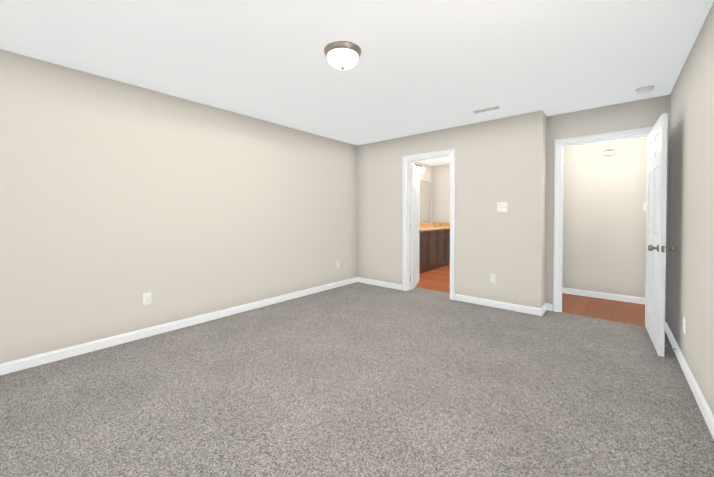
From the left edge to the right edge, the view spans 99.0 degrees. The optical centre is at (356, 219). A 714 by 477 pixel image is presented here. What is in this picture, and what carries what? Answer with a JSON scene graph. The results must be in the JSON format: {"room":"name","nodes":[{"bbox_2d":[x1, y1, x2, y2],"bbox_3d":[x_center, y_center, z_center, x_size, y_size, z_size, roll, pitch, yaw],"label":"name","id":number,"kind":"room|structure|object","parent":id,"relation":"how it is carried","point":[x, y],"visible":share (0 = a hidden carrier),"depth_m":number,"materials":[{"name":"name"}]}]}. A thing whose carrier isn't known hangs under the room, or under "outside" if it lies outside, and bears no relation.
{"room":"empty bedroom","nodes":[
{"label":"empty bedroom","id":0,"kind":"room"},
{"bbox_2d":[0,49,431,363],"bbox_3d":[-0.732,-0.035,4.686,0.120,2.540,8.280,1,1,40],"label":"wall","id":1,"kind":"structure","parent":0,"point":[118,199],"depth_m":2.98,"materials":[{"name":"grey paint"}]},
{"bbox_2d":[143,292,150,304],"bbox_3d":[-2.069,0.784,3.006,0.009,0.115,0.070,1,1,40],"label":"electrical outlet","id":2,"kind":"object","parent":1,"relation":"attached to","point":[146,298],"visible":1,"depth_m":3.00,"materials":[{"name":"white plastic"}]},
{"bbox_2d":[0,278,355,374],"bbox_3d":[-1.630,1.110,3.530,0.014,0.083,5.090,1,1,40],"label":"baseboard","id":3,"kind":"structure","parent":1,"relation":"attached to","point":[32,361],"depth_m":2.98,"materials":[{"name":"white wood"}]},
{"bbox_2d":[414,164,424,172],"bbox_3d":[1.324,-1.159,6.883,0.180,0.195,0.800,1,1,40],"label":"sconce","id":4,"kind":"object","parent":1,"relation":"attached to","point":[422,170],"visible":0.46,"depth_m":7.03,"materials":[{"name":"silver metal"}]},
{"bbox_2d":[420,181,430,221],"bbox_3d":[1.350,-0.416,7.055,0.011,0.986,1.510,1,1,40],"label":"bathroom mirror","id":5,"kind":"object","parent":1,"relation":"attached to","point":[425,197],"visible":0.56,"depth_m":7.43,"materials":[{"name":"clear glass"}]},
{"bbox_2d":[422,221,433,224],"bbox_3d":[1.358,0.139,7.056,0.021,0.100,1.714,1,1,40],"label":"backsplash","id":6,"kind":"structure","parent":1,"relation":"attached to","point":[429,223],"depth_m":7.55,"materials":[{"name":"beige stone"}]},
{"bbox_2d":[0,282,713,476],"bbox_3d":[-0.025,1.217,2.381,3.950,0.100,5.395,1,1,40],"label":"floor carpet","id":7,"kind":"object","parent":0,"point":[357,379],"visible":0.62,"depth_m":1.98,"materials":[{"name":"grey carpet"}]},
{"bbox_2d":[0,0,713,165],"bbox_3d":[0.826,-1.337,3.358,4.190,0.100,8.280,1,1,40],"label":"ceiling","id":8,"kind":"structure","parent":0,"point":[421,66],"depth_m":2.33,"materials":[{"name":"white paint"}]},
{"bbox_2d":[324,41,361,69],"bbox_3d":[-0.108,-1.203,2.316,0.284,0.138,0.284,1,1,40],"label":"light","id":9,"kind":"object","parent":8,"relation":"attached to","point":[342,55],"visible":1,"depth_m":2.23,"materials":[{"name":"white glass"}]},
{"bbox_2d":[470,105,502,114],"bbox_3d":[1.520,-1.286,3.586,0.330,0.008,0.150,1,1,40],"label":"ceiling vent","id":10,"kind":"object","parent":8,"relation":"in","point":[487,109],"visible":1,"depth_m":3.57,"materials":[{"name":"white metal"}]},
{"bbox_2d":[636,86,653,93],"bbox_3d":[2.821,-1.262,2.989,0.132,0.038,0.132,1,1,40],"label":"smoke detector","id":11,"kind":"object","parent":8,"relation":"attached to","point":[644,89],"visible":1,"depth_m":2.96,"materials":[{"name":"white plastic"}]},
{"bbox_2d":[410,265,449,292],"bbox_3d":[2.002,1.176,5.730,2.743,0.088,2.950,1,1,40],"label":"floor","id":12,"kind":"structure","parent":0,"point":[437,279],"depth_m":5.64,"materials":[{"name":"brown wood"}]},
{"bbox_2d":[410,229,449,274],"bbox_3d":[1.570,0.671,6.898,0.560,0.890,1.694,1,1,40],"label":"bathroom vanity","id":13,"kind":"object","parent":12,"relation":"on","point":[434,245],"depth_m":6.60,"materials":[{"name":"brown wood"}]},
{"bbox_2d":[420,225,449,232],"bbox_3d":[1.570,0.209,6.879,0.576,0.035,1.714,1,1,40],"label":"countertop","id":14,"kind":"structure","parent":13,"relation":"on","point":[439,226],"depth_m":6.98,"materials":[{"name":"beige stone"}]},
{"bbox_2d":[432,164,449,264],"bbox_3d":[3.035,-0.066,6.849,2.863,2.540,0.120,1,1,40],"label":"wall","id":15,"kind":"structure","parent":0,"point":[440,193],"depth_m":7.56,"materials":[{"name":"grey paint"}]},
{"bbox_2d":[434,222,449,224],"bbox_3d":[2.121,0.132,7.521,0.549,0.100,0.020,1,1,40],"label":"backsplash","id":16,"kind":"structure","parent":15,"relation":"attached to","point":[435,223],"depth_m":7.55,"materials":[{"name":"beige stone"}]},
{"bbox_2d":[357,110,543,308],"bbox_3d":[1.137,-0.034,4.591,2.863,2.540,0.120,1,1,40],"label":"wall","id":17,"kind":"structure","parent":0,"point":[500,160],"depth_m":4.08,"materials":[{"name":"grey paint"}]},
{"bbox_2d":[356,277,401,289],"bbox_3d":[0.372,1.087,5.163,0.916,0.083,0.014,1,1,40],"label":"baseboard","id":18,"kind":"structure","parent":17,"relation":"attached to","point":[362,280],"depth_m":5.15,"materials":[{"name":"white wood"}]},
{"bbox_2d":[410,163,422,289],"bbox_3d":[0.980,0.114,5.238,0.318,2.030,0.682,1,1,40],"label":"bathroom door","id":19,"kind":"structure","parent":17,"relation":"in","point":[415,211],"depth_m":5.12,"materials":[{"name":"white wood"}]},
{"bbox_2d":[402,149,454,299],"bbox_3d":[1.095,0.076,4.628,0.849,2.143,0.152,1,1,40],"label":"door frame","id":20,"kind":"structure","parent":17,"relation":"attached to","point":[409,159],"depth_m":4.80,"materials":[{"name":"white wood"}]},
{"bbox_2d":[490,274,495,283],"bbox_3d":[1.773,0.780,3.984,0.070,0.115,0.009,1,1,40],"label":"electrical outlet","id":21,"kind":"object","parent":17,"relation":"attached to","point":[492,278],"visible":1,"depth_m":3.98,"materials":[{"name":"white plastic"}]},
{"bbox_2d":[454,294,543,315],"bbox_3d":[1.791,1.104,3.970,1.070,0.083,0.014,1,1,40],"label":"baseboard","id":22,"kind":"structure","parent":17,"relation":"attached to","point":[508,306],"depth_m":3.91,"materials":[{"name":"white wood"}]},
{"bbox_2d":[497,203,506,211],"bbox_3d":[1.854,-0.154,3.897,0.116,0.116,0.017,1,1,40],"label":"light switch","id":23,"kind":"object","parent":17,"relation":"attached to","point":[501,207],"visible":1,"depth_m":3.90,"materials":[{"name":"white plastic"}]},
{"bbox_2d":[543,113,546,304],"bbox_3d":[3.136,-0.037,4.838,0.120,2.540,2.830,1,1,40],"label":"wall","id":24,"kind":"structure","parent":0,"point":[544,208],"depth_m":3.78,"materials":[{"name":"grey paint"}]},
{"bbox_2d":[544,303,547,311],"bbox_3d":[2.300,1.107,3.754,0.017,0.083,0.290,1,1,40],"label":"baseboard","id":25,"kind":"structure","parent":24,"relation":"attached to","point":[546,304],"depth_m":3.84,"materials":[{"name":"white wood"}]},
{"bbox_2d":[562,293,644,325],"bbox_3d":[3.188,1.201,3.979,1.087,0.088,1.185,1,1,40],"label":"floor","id":26,"kind":"structure","parent":0,"point":[617,311],"depth_m":3.91,"materials":[{"name":"brown wood"}]},
{"bbox_2d":[562,137,647,297],"bbox_3d":[3.608,-0.032,4.461,1.087,2.540,0.120,1,1,40],"label":"wall","id":27,"kind":"structure","parent":0,"point":[604,224],"depth_m":4.40,"materials":[{"name":"grey paint"}]},
{"bbox_2d":[562,288,644,303],"bbox_3d":[3.564,1.109,4.426,1.087,0.083,0.014,1,1,40],"label":"baseboard","id":28,"kind":"structure","parent":27,"relation":"attached to","point":[624,298],"depth_m":4.41,"materials":[{"name":"white wood"}]},
{"bbox_2d":[603,149,614,155],"bbox_3d":[3.551,-0.942,4.298,0.136,0.103,0.180,1,1,40],"label":"sconce","id":29,"kind":"object","parent":27,"relation":"attached to","point":[609,152],"visible":1,"depth_m":4.25,"materials":[{"name":"silver metal"}]},
{"bbox_2d":[643,203,646,210],"bbox_3d":[3.913,-0.167,4.118,0.070,0.115,0.009,1,1,40],"label":"light switch","id":30,"kind":"object","parent":27,"relation":"attached to","point":[644,206],"visible":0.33,"depth_m":4.13,"materials":[{"name":"white plastic"}]},
{"bbox_2d":[545,95,669,321],"bbox_3d":[2.842,-0.019,3.550,1.087,2.540,0.120,1,1,40],"label":"wall","id":31,"kind":"structure","parent":0,"point":[642,113],"depth_m":3.55,"materials":[{"name":"grey paint"}]},
{"bbox_2d":[553,127,652,311],"bbox_3d":[2.853,0.091,3.542,0.940,2.143,0.152,1,1,40],"label":"door frame","id":32,"kind":"structure","parent":31,"relation":"attached to","point":[560,144],"depth_m":3.76,"materials":[{"name":"white wood"}]},
{"bbox_2d":[645,113,675,356],"bbox_3d":[2.844,0.133,2.893,0.171,2.030,0.904,1,1,40],"label":"entry door","id":33,"kind":"structure","parent":31,"relation":"in","point":[656,248],"depth_m":2.71,"materials":[{"name":"white wood"}]},
{"bbox_2d":[667,2,713,416],"bbox_3d":[1.914,0.010,1.509,0.120,2.540,6.820,1,1,40],"label":"wall","id":34,"kind":"structure","parent":0,"point":[690,284],"depth_m":2.13,"materials":[{"name":"grey paint"}]},
{"bbox_2d":[683,317,685,333],"bbox_3d":[2.554,0.827,2.382,0.009,0.115,0.070,1,1,40],"label":"electrical outlet","id":35,"kind":"object","parent":34,"relation":"attached to","point":[684,325],"visible":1,"depth_m":2.36,"materials":[{"name":"white plastic"}]},
{"bbox_2d":[665,322,713,438],"bbox_3d":[1.478,1.144,1.114,0.020,0.083,5.390,1,1,40],"label":"baseboard","id":36,"kind":"structure","parent":34,"relation":"attached to","point":[709,419],"depth_m":2.06,"materials":[{"name":"white wood"}]}
]}

